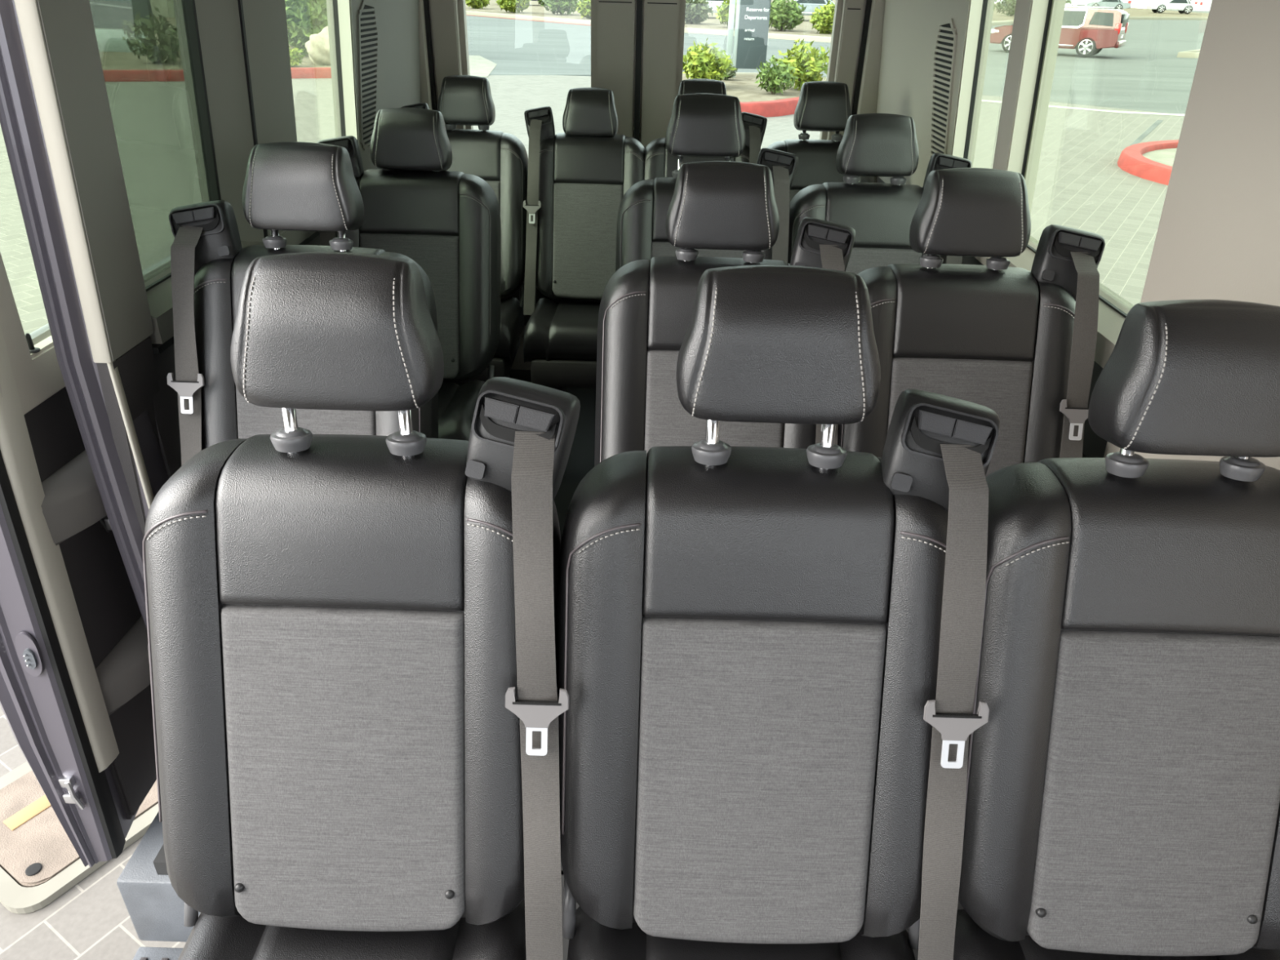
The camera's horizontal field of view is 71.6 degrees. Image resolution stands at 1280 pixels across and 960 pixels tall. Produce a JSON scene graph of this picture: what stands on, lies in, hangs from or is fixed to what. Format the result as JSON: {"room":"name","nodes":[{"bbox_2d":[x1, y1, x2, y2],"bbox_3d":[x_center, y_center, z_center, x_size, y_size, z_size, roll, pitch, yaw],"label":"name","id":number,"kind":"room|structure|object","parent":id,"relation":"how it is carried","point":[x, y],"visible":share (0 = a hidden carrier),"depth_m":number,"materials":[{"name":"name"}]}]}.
{"room":"vehicle interior","nodes":[
{"label":"vehicle interior","id":0,"kind":"room"},
{"bbox_2d":[153,234,319,478],"bbox_3d":[-0.954,-0.387,2.942,0.095,0.950,2.360,2,29,0],"label":"wall","id":1,"kind":"structure","parent":0,"point":[165,401],"depth_m":1.78,"materials":[{"name":"grey plastic"}]},
{"bbox_2d":[13,0,111,363],"bbox_3d":[-0.912,-0.601,1.364,0.095,0.892,0.023,2,29,0],"label":"trim","id":2,"kind":"structure","parent":1,"relation":"attached to","point":[27,11],"depth_m":1.41,"materials":[{"name":"beige plastic"}]},
{"bbox_2d":[0,0,168,631],"bbox_3d":[-0.963,-0.107,1.717,0.152,2.100,0.172,2,29,0],"label":"trim","id":3,"kind":"structure","parent":1,"relation":"attached to","point":[20,118],"depth_m":1.52,"materials":[{"name":"grey paint"}]},
{"bbox_2d":[0,252,170,866],"bbox_3d":[-1.123,-0.324,2.033,0.199,1.920,1.375,2,29,0],"label":"door","id":4,"kind":"structure","parent":1,"relation":"in","point":[76,696],"depth_m":1.72,"materials":[{"name":"grey paint"}]},
{"bbox_2d":[35,0,154,361],"bbox_3d":[-0.908,-0.634,1.424,0.094,0.892,0.150,2,29,0],"label":"trim","id":5,"kind":"structure","parent":1,"relation":"attached to","point":[68,28],"depth_m":1.48,"materials":[{"name":"grey plastic"}]},
{"bbox_2d":[99,518,111,532],"bbox_3d":[-1.069,0.056,1.743,0.056,0.108,0.008,2,29,0],"label":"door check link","id":6,"kind":"object","parent":1,"relation":"attached to","point":[105,523],"visible":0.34,"depth_m":1.76,"materials":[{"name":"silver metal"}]},
{"bbox_2d":[96,336,160,537],"bbox_3d":[-0.998,0.186,1.879,0.099,0.988,0.138,2,29,0],"label":"trim","id":7,"kind":"structure","parent":1,"relation":"attached to","point":[137,370],"depth_m":1.67,"materials":[{"name":"grey plastic"}]},
{"bbox_2d":[106,360,154,510],"bbox_3d":[-0.955,0.237,1.832,0.007,1.028,0.018,2,29,0],"label":"trim","id":8,"kind":"structure","parent":1,"relation":"attached to","point":[114,373],"depth_m":1.65,"materials":[{"name":"beige plastic"}]},
{"bbox_2d":[116,812,199,959],"bbox_3d":[-0.832,1.036,1.771,0.510,0.300,0.950,2,29,0],"label":"trim","id":9,"kind":"structure","parent":1,"relation":"attached to","point":[156,911],"depth_m":1.88,"materials":[{"name":"plastic"}]},
{"bbox_2d":[145,0,221,291],"bbox_3d":[-0.960,-0.748,1.669,0.099,0.795,0.610,2,29,0],"label":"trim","id":10,"kind":"structure","parent":1,"relation":"in","point":[185,13],"depth_m":1.92,"materials":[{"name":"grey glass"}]},
{"bbox_2d":[142,230,316,343],"bbox_3d":[-0.962,-0.668,2.349,0.094,0.100,1.480,2,29,0],"label":"trim","id":11,"kind":"structure","parent":1,"relation":"attached to","point":[159,297],"depth_m":1.77,"materials":[{"name":"grey plastic"}]},
{"bbox_2d":[151,231,319,354],"bbox_3d":[-0.930,-0.592,2.323,0.028,0.013,1.400,2,29,0],"label":"trim","id":12,"kind":"structure","parent":1,"relation":"attached to","point":[157,348],"depth_m":1.74,"materials":[{"name":"black plastic"}]},
{"bbox_2d":[195,0,297,241],"bbox_3d":[-0.911,-0.973,2.056,0.124,0.920,0.392,2,29,0],"label":"trim","id":13,"kind":"structure","parent":1,"relation":"attached to","point":[218,20],"depth_m":2.03,"materials":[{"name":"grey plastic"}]},
{"bbox_2d":[326,0,346,137],"bbox_3d":[-0.944,-1.198,2.471,0.099,0.795,0.710,2,29,0],"label":"trim","id":14,"kind":"structure","parent":1,"relation":"in","point":[331,5],"depth_m":2.77,"materials":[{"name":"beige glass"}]},
{"bbox_2d":[356,0,378,151],"bbox_3d":[-0.876,-1.300,2.866,0.041,0.440,0.250,2,29,0],"label":"air vent","id":15,"kind":"object","parent":1,"relation":"attached to","point":[367,25],"visible":0.96,"depth_m":2.84,"materials":[{"name":"grey plastic"}]},
{"bbox_2d":[337,0,420,170],"bbox_3d":[-0.893,-1.529,3.069,0.125,0.940,0.861,2,29,0],"label":"trim","id":16,"kind":"structure","parent":1,"relation":"attached to","point":[398,81],"depth_m":3.04,"materials":[{"name":"grey plastic"}]},
{"bbox_2d":[153,368,964,959],"bbox_3d":[-0.034,0.769,1.950,1.930,0.050,5.250,2,29,0],"label":"floor","id":17,"kind":"structure","parent":0,"point":[580,461],"depth_m":3.40,"materials":[{"name":"grey plastic"}]},
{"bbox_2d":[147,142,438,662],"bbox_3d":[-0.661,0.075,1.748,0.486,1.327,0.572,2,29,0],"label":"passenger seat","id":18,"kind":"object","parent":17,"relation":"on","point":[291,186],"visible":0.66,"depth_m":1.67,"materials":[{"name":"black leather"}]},
{"bbox_2d":[166,225,204,466],"bbox_3d":[-0.853,-0.149,1.699,0.068,0.612,0.243,2,29,0],"label":"belt","id":19,"kind":"object","parent":18,"relation":"attached to","point":[188,382],"visible":0.74,"depth_m":1.65,"materials":[{"name":"grey fabric"}]},
{"bbox_2d":[142,251,580,959],"bbox_3d":[-0.326,0.475,1.028,0.486,1.349,0.572,2,29,0],"label":"passenger seat","id":20,"kind":"object","parent":17,"relation":"on","point":[331,618],"visible":0.97,"depth_m":0.98,"materials":[{"name":"black leather"}]},
{"bbox_2d":[177,898,526,959],"bbox_3d":[-0.342,0.636,0.997,0.424,0.144,0.345,2,29,0],"label":"cushion","id":21,"kind":"object","parent":20,"relation":"on","point":[233,937],"depth_m":1.06,"materials":[{"name":"black leather"}]},
{"bbox_2d":[505,431,568,959],"bbox_3d":[-0.111,0.273,0.984,0.068,0.612,0.243,2,29,0],"label":"belt","id":22,"kind":"object","parent":20,"relation":"attached to","point":[538,708],"visible":1,"depth_m":0.95,"materials":[{"name":"grey fabric"}]},
{"bbox_2d":[316,107,501,440],"bbox_3d":[-0.645,-0.306,2.463,0.486,1.293,0.572,2,29,0],"label":"passenger seat","id":23,"kind":"object","parent":17,"relation":"on","point":[447,222],"visible":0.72,"depth_m":2.39,"materials":[{"name":"black leather"}]},
{"bbox_2d":[320,231,335,245],"bbox_3d":[-0.836,-0.545,2.406,0.068,0.612,0.243,2,29,0],"label":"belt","id":24,"kind":"object","parent":23,"relation":"attached to","point":[325,237],"visible":0.04,"depth_m":2.36,"materials":[{"name":"grey fabric"}]},
{"bbox_2d":[438,379,484,440],"bbox_3d":[-0.637,-0.169,2.418,0.424,0.144,0.345,2,29,0],"label":"cushion","id":25,"kind":"object","parent":23,"relation":"on","point":[456,403],"depth_m":2.34,"materials":[{"name":"black leather"}]},
{"bbox_2d":[400,75,528,384],"bbox_3d":[-0.623,-0.685,3.123,0.437,1.309,0.572,2,29,0],"label":"passenger seat","id":26,"kind":"object","parent":17,"relation":"on","point":[500,158],"visible":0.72,"depth_m":3.04,"materials":[{"name":"black leather"}]},
{"bbox_2d":[493,297,524,362],"bbox_3d":[-0.617,-0.540,3.081,0.382,0.144,0.345,2,29,0],"label":"cushion","id":27,"kind":"object","parent":26,"relation":"on","point":[512,317],"depth_m":2.99,"materials":[{"name":"black leather"}]},
{"bbox_2d":[523,87,644,391],"bbox_3d":[-0.198,-0.660,3.128,0.437,1.282,0.572,2,29,0],"label":"passenger seat","id":28,"kind":"object","parent":17,"relation":"on","point":[586,171],"visible":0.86,"depth_m":3.04,"materials":[{"name":"black leather"}]},
{"bbox_2d":[523,119,542,315],"bbox_3d":[-0.370,-0.903,3.068,0.061,0.612,0.243,2,29,0],"label":"belt","id":29,"kind":"object","parent":28,"relation":"attached to","point":[533,205],"visible":0.99,"depth_m":3.04,"materials":[{"name":"grey fabric"}]},
{"bbox_2d":[523,297,596,362],"bbox_3d":[-0.192,-0.528,3.080,0.382,0.144,0.345,2,29,0],"label":"cushion","id":30,"kind":"object","parent":28,"relation":"on","point":[563,331],"depth_m":2.95,"materials":[{"name":"black leather"}]},
{"bbox_2d":[644,78,767,182],"bbox_3d":[0.203,-0.664,3.118,0.437,1.319,0.572,2,29,0],"label":"passenger seat","id":31,"kind":"object","parent":17,"relation":"on","point":[659,162],"visible":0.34,"depth_m":3.03,"materials":[{"name":"black leather"}]},
{"bbox_2d":[748,125,760,164],"bbox_3d":[0.388,-0.880,3.066,0.061,0.612,0.243,2,29,0],"label":"belt","id":32,"kind":"object","parent":31,"relation":"attached to","point":[754,131],"visible":0.15,"depth_m":3.00,"materials":[{"name":"grey fabric"}]},
{"bbox_2d":[615,93,798,271],"bbox_3d":[0.167,-0.307,2.448,0.486,1.349,0.572,2,29,0],"label":"passenger seat","id":33,"kind":"object","parent":17,"relation":"on","point":[701,125],"visible":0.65,"depth_m":2.36,"materials":[{"name":"black leather"}]},
{"bbox_2d":[772,165,789,263],"bbox_3d":[0.372,-0.509,2.403,0.068,0.612,0.243,2,29,0],"label":"belt","id":34,"kind":"object","parent":33,"relation":"attached to","point":[781,177],"visible":0.21,"depth_m":2.34,"materials":[{"name":"grey fabric"}]},
{"bbox_2d":[594,160,855,466],"bbox_3d":[0.148,0.104,1.749,0.486,1.315,0.572,2,29,0],"label":"passenger seat","id":35,"kind":"object","parent":17,"relation":"on","point":[646,308],"visible":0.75,"depth_m":1.67,"materials":[{"name":"black leather"}]},
{"bbox_2d":[815,244,844,444],"bbox_3d":[0.353,-0.113,1.696,0.068,0.612,0.243,2,29,0],"label":"belt","id":36,"kind":"object","parent":35,"relation":"attached to","point":[832,257],"visible":0.07,"depth_m":1.64,"materials":[{"name":"grey fabric"}]},
{"bbox_2d":[555,265,999,959],"bbox_3d":[0.134,0.489,1.027,0.478,1.349,0.572,2,29,0],"label":"passenger seat","id":37,"kind":"object","parent":17,"relation":"on","point":[748,637],"visible":0.91,"depth_m":0.97,"materials":[{"name":"black leather"}]},
{"bbox_2d":[567,906,915,959],"bbox_3d":[0.122,0.650,0.996,0.424,0.144,0.345,2,29,0],"label":"cushion","id":38,"kind":"object","parent":37,"relation":"on","point":[588,939],"depth_m":1.06,"materials":[{"name":"black leather"}]},
{"bbox_2d":[917,444,989,959],"bbox_3d":[0.337,0.287,0.983,0.068,0.612,0.243,2,29,0],"label":"belt","id":39,"kind":"object","parent":37,"relation":"attached to","point":[952,718],"visible":1,"depth_m":0.95,"materials":[{"name":"grey fabric"}]},
{"bbox_2d":[767,80,877,203],"bbox_3d":[0.617,-0.653,3.116,0.437,1.323,0.572,2,29,0],"label":"passenger seat","id":40,"kind":"object","parent":17,"relation":"on","point":[822,105],"visible":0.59,"depth_m":3.03,"materials":[{"name":"black leather"}]},
{"bbox_2d":[787,113,971,274],"bbox_3d":[0.630,-0.277,2.456,0.486,1.313,0.572,2,29,0],"label":"passenger seat","id":41,"kind":"object","parent":17,"relation":"on","point":[881,215],"visible":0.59,"depth_m":2.37,"materials":[{"name":"black leather"}]},
{"bbox_2d":[946,255,962,264],"bbox_3d":[0.835,-0.495,2.402,0.068,0.612,0.243,2,29,0],"label":"belt","id":42,"kind":"object","parent":41,"relation":"attached to","point":[949,259],"visible":0.05,"depth_m":2.36,"materials":[{"name":"grey fabric"}]},
{"bbox_2d":[837,167,1105,476],"bbox_3d":[0.614,0.118,1.748,0.486,1.316,0.572,2,29,0],"label":"passenger seat","id":43,"kind":"object","parent":17,"relation":"on","point":[995,335],"visible":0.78,"depth_m":1.67,"materials":[{"name":"black leather"}]},
{"bbox_2d":[1059,251,1099,457],"bbox_3d":[0.819,-0.099,1.695,0.068,0.612,0.243,2,29,0],"label":"belt","id":44,"kind":"object","parent":43,"relation":"attached to","point":[1075,410],"visible":0.62,"depth_m":1.64,"materials":[{"name":"grey fabric"}]},
{"bbox_2d":[953,299,1279,959],"bbox_3d":[0.596,0.513,1.032,0.486,1.326,0.572,2,29,0],"label":"passenger seat","id":45,"kind":"object","parent":17,"relation":"on","point":[1122,794],"visible":0.96,"depth_m":0.98,"materials":[{"name":"black leather"}]},
{"bbox_2d":[953,909,1279,959],"bbox_3d":[0.580,0.664,0.995,0.424,0.144,0.345,2,29,0],"label":"cushion","id":46,"kind":"object","parent":45,"relation":"on","point":[971,942],"depth_m":1.07,"materials":[{"name":"black leather"}]},
{"bbox_2d":[417,0,884,369],"bbox_3d":[0.046,-1.227,3.806,1.960,2.300,0.160,2,29,0],"label":"wall","id":47,"kind":"structure","parent":0,"point":[868,99],"depth_m":3.49,"materials":[{"name":"beige plastic"}]},
{"bbox_2d":[428,0,636,335],"bbox_3d":[-0.429,-1.424,3.725,0.810,1.700,0.116,2,29,0],"label":"door","id":48,"kind":"structure","parent":47,"relation":"in","point":[613,22],"depth_m":3.53,"materials":[{"name":"beige plastic"}]},
{"bbox_2d":[634,0,642,141],"bbox_3d":[-0.014,-1.411,3.702,0.022,1.720,0.062,2,29,0],"label":"trim","id":49,"kind":"structure","parent":47,"relation":"attached to","point":[639,2],"depth_m":3.54,"materials":[{"name":"black rubber"}]},
{"bbox_2d":[422,0,871,115],"bbox_3d":[0.013,-1.409,3.699,1.733,1.720,0.070,2,29,0],"label":"trim","id":50,"kind":"structure","parent":47,"relation":"attached to","point":[868,2],"depth_m":3.51,"materials":[{"name":"grey plastic"}]},
{"bbox_2d":[639,0,866,147],"bbox_3d":[0.428,-1.399,3.723,0.865,1.700,0.116,2,29,0],"label":"door","id":51,"kind":"structure","parent":47,"relation":"in","point":[663,24],"depth_m":3.53,"materials":[{"name":"beige plastic"}]},
{"bbox_2d":[877,176,1107,457],"bbox_3d":[0.949,0.198,1.996,0.100,0.950,4.520,2,29,0],"label":"wall","id":52,"kind":"structure","parent":0,"point":[1094,446],"depth_m":1.84,"materials":[{"name":"grey plastic"}]},
{"bbox_2d":[875,0,982,186],"bbox_3d":[0.956,-1.429,2.987,0.125,0.940,1.041,2,29,0],"label":"trim","id":53,"kind":"structure","parent":52,"relation":"attached to","point":[910,27],"depth_m":2.92,"materials":[{"name":"beige plastic"}]},
{"bbox_2d":[929,18,957,159],"bbox_3d":[0.923,-1.167,2.722,0.041,0.440,0.250,2,29,0],"label":"air vent","id":54,"kind":"object","parent":52,"relation":"attached to","point":[945,44],"visible":0.85,"depth_m":2.70,"materials":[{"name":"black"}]},
{"bbox_2d":[963,0,1066,213],"bbox_3d":[0.985,-1.098,2.392,0.099,0.795,0.540,2,29,0],"label":"window","id":55,"kind":"structure","parent":52,"relation":"in","point":[1058,6],"depth_m":2.25,"materials":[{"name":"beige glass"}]},
{"bbox_2d":[992,0,1048,173],"bbox_3d":[0.940,-0.983,2.170,0.124,0.920,0.102,2,29,0],"label":"trim","id":56,"kind":"structure","parent":52,"relation":"attached to","point":[1029,17],"depth_m":2.16,"materials":[{"name":"beige plastic"}]},
{"bbox_2d":[973,235,1133,368],"bbox_3d":[0.969,-0.532,2.205,0.094,0.100,1.600,2,29,0],"label":"trim","id":57,"kind":"structure","parent":52,"relation":"attached to","point":[1110,322],"depth_m":1.80,"materials":[{"name":"beige plastic"}]},
{"bbox_2d":[1021,0,1127,318],"bbox_3d":[0.972,-0.731,1.736,0.099,0.795,1.095,2,29,0],"label":"window","id":58,"kind":"structure","parent":52,"relation":"in","point":[1105,301],"depth_m":2.15,"materials":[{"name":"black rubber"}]},
{"bbox_2d":[1103,0,1279,469],"bbox_3d":[0.925,-0.145,0.929,0.150,1.170,1.394,2,29,0],"label":"trim","id":59,"kind":"structure","parent":52,"relation":"attached to","point":[1218,235],"depth_m":1.35,"materials":[{"name":"beige plastic"}]},
{"label":"outside","id":60,"kind":"structure","parent":0,"visible":0},
{"bbox_2d":[0,75,1184,959],"bbox_3d":[0.055,-1.255,7.321,120.000,0.504,38.000,2,29,0],"label":"ground","id":61,"kind":"structure","parent":60,"point":[1080,184],"depth_m":11.67,"materials":[{"name":"grey concrete"}]},
{"bbox_2d":[0,761,158,914],"bbox_3d":[-1.799,1.012,3.026,0.590,0.034,0.880,19,34,28],"label":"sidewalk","id":62,"kind":"structure","parent":61,"relation":"on","point":[39,863],"depth_m":2.77,"materials":[{"name":"concrete"}]},
{"bbox_2d":[102,66,331,81],"bbox_3d":[-16.367,-8.406,18.587,20.218,0.283,0.628,-10,31,-20],"label":"kerb","id":63,"kind":"object","parent":61,"relation":"on","point":[128,75],"visible":0.24,"depth_m":20.35,"materials":[{"name":"red paint"}]},
{"bbox_2d":[739,97,799,117],"bbox_3d":[3.234,-8.251,19.258,5.874,0.294,3.440,-6,30,-14],"label":"kerb","id":64,"kind":"object","parent":61,"relation":"on","point":[783,107],"visible":0.26,"depth_m":17.73,"materials":[{"name":"red paint"}]},
{"bbox_2d":[1117,139,1178,185],"bbox_3d":[11.465,-5.296,14.585,9.126,0.234,3.714,-14,33,-26],"label":"kerb","id":65,"kind":"object","parent":61,"relation":"on","point":[1131,160],"visible":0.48,"depth_m":13.35,"materials":[{"name":"red paint"}]},
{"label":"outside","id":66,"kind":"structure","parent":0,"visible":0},
{"bbox_2d":[468,55,497,77],"bbox_3d":[-6.158,-12.052,25.701,3.975,0.073,7.859,-6,30,-13],"label":"concrete apron","id":67,"kind":"object","parent":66,"point":[479,66],"visible":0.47,"depth_m":25.28,"materials":[{"name":"grey concrete"}]},
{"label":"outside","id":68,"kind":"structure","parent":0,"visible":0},
{"bbox_2d":[981,99,1184,115],"bbox_3d":[18.958,-7.310,18.645,23.027,0.048,1.264,8,30,11],"label":"gutter","id":69,"kind":"object","parent":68,"point":[984,100],"visible":0.36,"depth_m":19.89,"materials":[{"name":"grey"}]},
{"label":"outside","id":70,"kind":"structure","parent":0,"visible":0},
{"bbox_2d":[1142,147,1177,166],"bbox_3d":[11.849,-4.563,13.380,8.650,0.154,4.200,2,29,0],"label":"traffic island","id":71,"kind":"object","parent":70,"point":[1166,156],"visible":0.1,"depth_m":14.10,"materials":[{"name":"concrete"}]},
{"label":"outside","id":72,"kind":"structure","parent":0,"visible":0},
{"bbox_2d":[1120,120,1163,154],"bbox_3d":[9.558,-6.543,16.849,0.111,0.041,5.380,19,34,28],"label":"joint","id":73,"kind":"object","parent":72,"point":[1157,122],"visible":0.79,"depth_m":17.13,"materials":[{"name":"concrete"}]},
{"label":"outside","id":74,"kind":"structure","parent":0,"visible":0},
{"bbox_2d":[682,74,826,102],"bbox_3d":[2.864,-8.834,20.303,5.300,0.270,6.250,2,29,0],"label":"planter","id":75,"kind":"object","parent":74,"point":[744,87],"visible":0.2,"depth_m":19.76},
{"bbox_2d":[682,38,736,80],"bbox_3d":[1.514,-9.303,19.882,1.353,1.101,1.230,2,29,0],"label":"shrub","id":76,"kind":"object","parent":75,"relation":"on","point":[708,64],"visible":0.91,"depth_m":19.60,"materials":[{"name":"green plant"}]},
{"bbox_2d":[723,64,737,79],"bbox_3d":[2.104,-9.890,21.584,0.565,0.481,0.498,2,29,0],"label":"shrub","id":77,"kind":"object","parent":75,"relation":"on","point":[731,73],"visible":0.38,"depth_m":21.51,"materials":[{"name":"green plant"}]},
{"bbox_2d":[726,0,771,77],"bbox_3d":[2.661,-11.463,21.494,0.990,3.600,0.109,2,29,0],"label":"direction sign","id":78,"kind":"object","parent":75,"relation":"on","point":[752,16],"visible":1,"depth_m":21.73,"materials":[{"name":"grey metal"}]},
{"bbox_2d":[754,54,798,93],"bbox_3d":[2.934,-8.691,19.142,0.934,0.842,0.977,2,29,0],"label":"shrub","id":79,"kind":"object","parent":75,"relation":"on","point":[773,77],"visible":0.99,"depth_m":19.01,"materials":[{"name":"green plant"}]},
{"bbox_2d":[775,38,829,90],"bbox_3d":[3.702,-9.299,19.959,1.326,1.129,1.256,2,29,0],"label":"shrub","id":80,"kind":"object","parent":75,"relation":"on","point":[803,61],"visible":0.81,"depth_m":19.70,"materials":[{"name":"green plant"}]},
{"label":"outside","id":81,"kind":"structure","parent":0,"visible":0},
{"bbox_2d":[465,0,1208,36],"bbox_3d":[1.404,-40.787,76.229,120.000,0.847,87.100,2,29,0],"label":"verge","id":82,"kind":"structure","parent":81,"point":[534,9],"depth_m":55.12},
{"bbox_2d":[465,0,489,8],"bbox_3d":[-10.504,-31.057,57.306,1.898,1.506,1.867,-17,34,-30],"label":"shrub","id":83,"kind":"object","parent":82,"relation":"on","point":[476,4],"visible":1,"depth_m":57.06,"materials":[{"name":"green plant"}]},
{"bbox_2d":[495,0,531,13],"bbox_3d":[-7.630,-28.866,53.318,2.226,1.627,2.253,2,29,0],"label":"shrub","id":84,"kind":"object","parent":82,"relation":"on","point":[512,6],"visible":0.95,"depth_m":53.06,"materials":[{"name":"green plant"}]},
{"bbox_2d":[537,0,582,15],"bbox_3d":[-4.680,-28.472,52.359,2.946,2.037,2.710,2,29,0],"label":"shrub","id":85,"kind":"object","parent":82,"relation":"on","point":[560,6],"visible":0.9,"depth_m":52.19,"materials":[{"name":"green plant"}]},
{"bbox_2d":[575,0,591,18],"bbox_3d":[-2.697,-26.105,49.070,1.780,1.276,1.734,2,29,0],"label":"shrub","id":86,"kind":"object","parent":82,"relation":"on","point":[584,7],"visible":0.46,"depth_m":48.70,"materials":[{"name":"green plant"}]},
{"bbox_2d":[684,0,713,24],"bbox_3d":[2.698,-24.846,46.764,2.358,1.659,2.334,2,29,0],"label":"shrub","id":87,"kind":"object","parent":82,"relation":"on","point":[695,10],"visible":0.84,"depth_m":46.36,"materials":[{"name":"green plant"}]},
{"bbox_2d":[693,0,726,13],"bbox_3d":[4.228,-28.817,53.704,4.830,1.530,1.905,1,29,-2],"label":"car","id":88,"kind":"object","parent":82,"relation":"on","point":[717,2],"visible":0.02,"depth_m":52.92,"materials":[{"name":"grey metal"}]},
{"bbox_2d":[715,0,736,27],"bbox_3d":[4.808,-23.351,44.389,2.116,1.641,2.110,2,29,0],"label":"shrub","id":89,"kind":"object","parent":82,"relation":"on","point":[722,11],"visible":0.26,"depth_m":44.16,"materials":[{"name":"green plant"}]},
{"bbox_2d":[768,0,806,31],"bbox_3d":[6.845,-22.581,42.974,2.293,1.687,2.322,2,29,0],"label":"shrub","id":90,"kind":"object","parent":82,"relation":"on","point":[783,13],"visible":0.86,"depth_m":42.49,"materials":[{"name":"green plant"}]},
{"bbox_2d":[794,0,835,15],"bbox_3d":[10.225,-28.634,53.685,4.830,1.530,1.905,5,29,7],"label":"car","id":91,"kind":"object","parent":82,"relation":"on","point":[811,5],"visible":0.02,"depth_m":52.85,"materials":[{"name":"silver metal"}]},
{"bbox_2d":[808,0,835,34],"bbox_3d":[9.001,-21.747,41.775,2.107,1.632,1.940,2,29,0],"label":"shrub","id":92,"kind":"object","parent":82,"relation":"on","point":[824,20],"visible":0.62,"depth_m":41.47,"materials":[{"name":"green plant"}]},
{"bbox_2d":[994,0,1016,16],"bbox_3d":[29.871,-38.355,70.762,3.568,2.686,3.572,2,29,0],"label":"shrub","id":93,"kind":"object","parent":82,"relation":"on","point":[1010,8],"visible":0.53,"depth_m":70.86,"materials":[{"name":"green plant"}]},
{"bbox_2d":[1075,0,1131,9],"bbox_3d":[45.670,-46.925,87.479,4.830,1.530,1.905,-3,30,-8],"label":"car","id":94,"kind":"object","parent":82,"relation":"on","point":[1112,4],"visible":0.56,"depth_m":86.80,"materials":[{"name":"silver metal"}]},
{"bbox_2d":[1146,0,1203,13],"bbox_3d":[54.733,-48.631,90.921,4.830,1.530,1.905,7,30,9],"label":"car","id":95,"kind":"object","parent":82,"relation":"on","point":[1186,6],"visible":1,"depth_m":90.23,"materials":[{"name":"grey metal"}]},
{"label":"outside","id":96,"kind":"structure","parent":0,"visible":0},
{"bbox_2d":[94,17,330,70],"bbox_3d":[-33.151,-16.319,31.617,52.600,0.600,50.000,2,29,0],"label":"verge","id":97,"kind":"structure","parent":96,"point":[110,60],"depth_m":22.25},
{"bbox_2d":[88,0,155,52],"bbox_3d":[-14.985,-13.014,23.835,3.550,2.800,0.400,2,29,0],"label":"monument sign","id":98,"kind":"object","parent":97,"relation":"on","point":[108,15],"visible":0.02,"depth_m":24.03,"materials":[{"name":"grey"}]},
{"bbox_2d":[121,5,181,63],"bbox_3d":[-11.855,-10.813,21.687,1.494,1.372,1.455,2,29,0],"label":"shrub","id":99,"kind":"object","parent":97,"relation":"on","point":[161,51],"visible":0.96,"depth_m":21.53,"materials":[{"name":"green plant"}]},
{"bbox_2d":[149,0,175,17],"bbox_3d":[-33.160,-25.307,40.339,28.600,6.900,6.600,2,29,0],"label":"building","id":100,"kind":"structure","parent":97,"relation":"on","point":[166,7],"depth_m":39.18,"materials":[{"name":"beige paint"}]},
{"bbox_2d":[288,45,304,66],"bbox_3d":[-8.627,-10.444,21.925,0.676,0.648,0.668,2,29,0],"label":"shrub","id":101,"kind":"object","parent":97,"relation":"on","point":[294,53],"visible":0.48,"depth_m":21.88,"materials":[{"name":"green plant"}]},
{"bbox_2d":[284,0,328,56],"bbox_3d":[-8.793,-12.947,24.231,2.807,2.739,2.781,2,29,0],"label":"shrub","id":102,"kind":"object","parent":97,"relation":"on","point":[304,18],"visible":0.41,"depth_m":23.59,"materials":[{"name":"green plant"}]},
{"bbox_2d":[305,26,330,65],"bbox_3d":[-7.898,-11.025,22.749,1.308,1.092,1.272,2,29,0],"label":"boulder","id":103,"kind":"object","parent":97,"relation":"on","point":[317,47],"visible":0.4,"depth_m":22.25,"materials":[{"name":"beige stone"}]},
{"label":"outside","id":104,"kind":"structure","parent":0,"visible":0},
{"bbox_2d":[466,9,1209,114],"bbox_3d":[26.160,-33.198,64.587,230.000,1.166,114.000,2,29,0],"label":"road","id":105,"kind":"structure","parent":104,"point":[1146,73],"depth_m":31.44,"materials":[{"name":"grey asphalt"}]},
{"bbox_2d":[466,10,1208,42],"bbox_3d":[8.593,-32.156,61.433,105.274,0.625,53.595,2,29,0],"label":"kerb","id":106,"kind":"object","parent":105,"relation":"on","point":[691,30],"visible":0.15,"depth_m":47.41,"materials":[{"name":"brown"}]},
{"bbox_2d":[990,5,1129,57],"bbox_3d":[16.619,-17.851,35.247,4.822,1.716,1.808,19,34,28],"label":"car","id":107,"kind":"object","parent":105,"relation":"on","point":[1087,30],"visible":0.62,"depth_m":34.09,"materials":[{"name":"red metal"}]},
{"bbox_2d":[1114,23,1122,34],"bbox_3d":[18.058,-17.048,33.553,0.211,0.370,0.185,19,34,28],"label":"tail lamp","id":108,"kind":"object","parent":107,"relation":"attached to","point":[1117,27],"depth_m":33.49,"materials":[{"name":"red plastic"}]},
{"bbox_2d":[1177,48,1199,57],"bbox_3d":[31.399,-21.434,43.809,19.049,0.380,22.868,2,29,0],"label":"road marking","id":109,"kind":"object","parent":105,"relation":"on","point":[1194,53],"visible":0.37,"depth_m":35.85,"materials":[{"name":"brown"}]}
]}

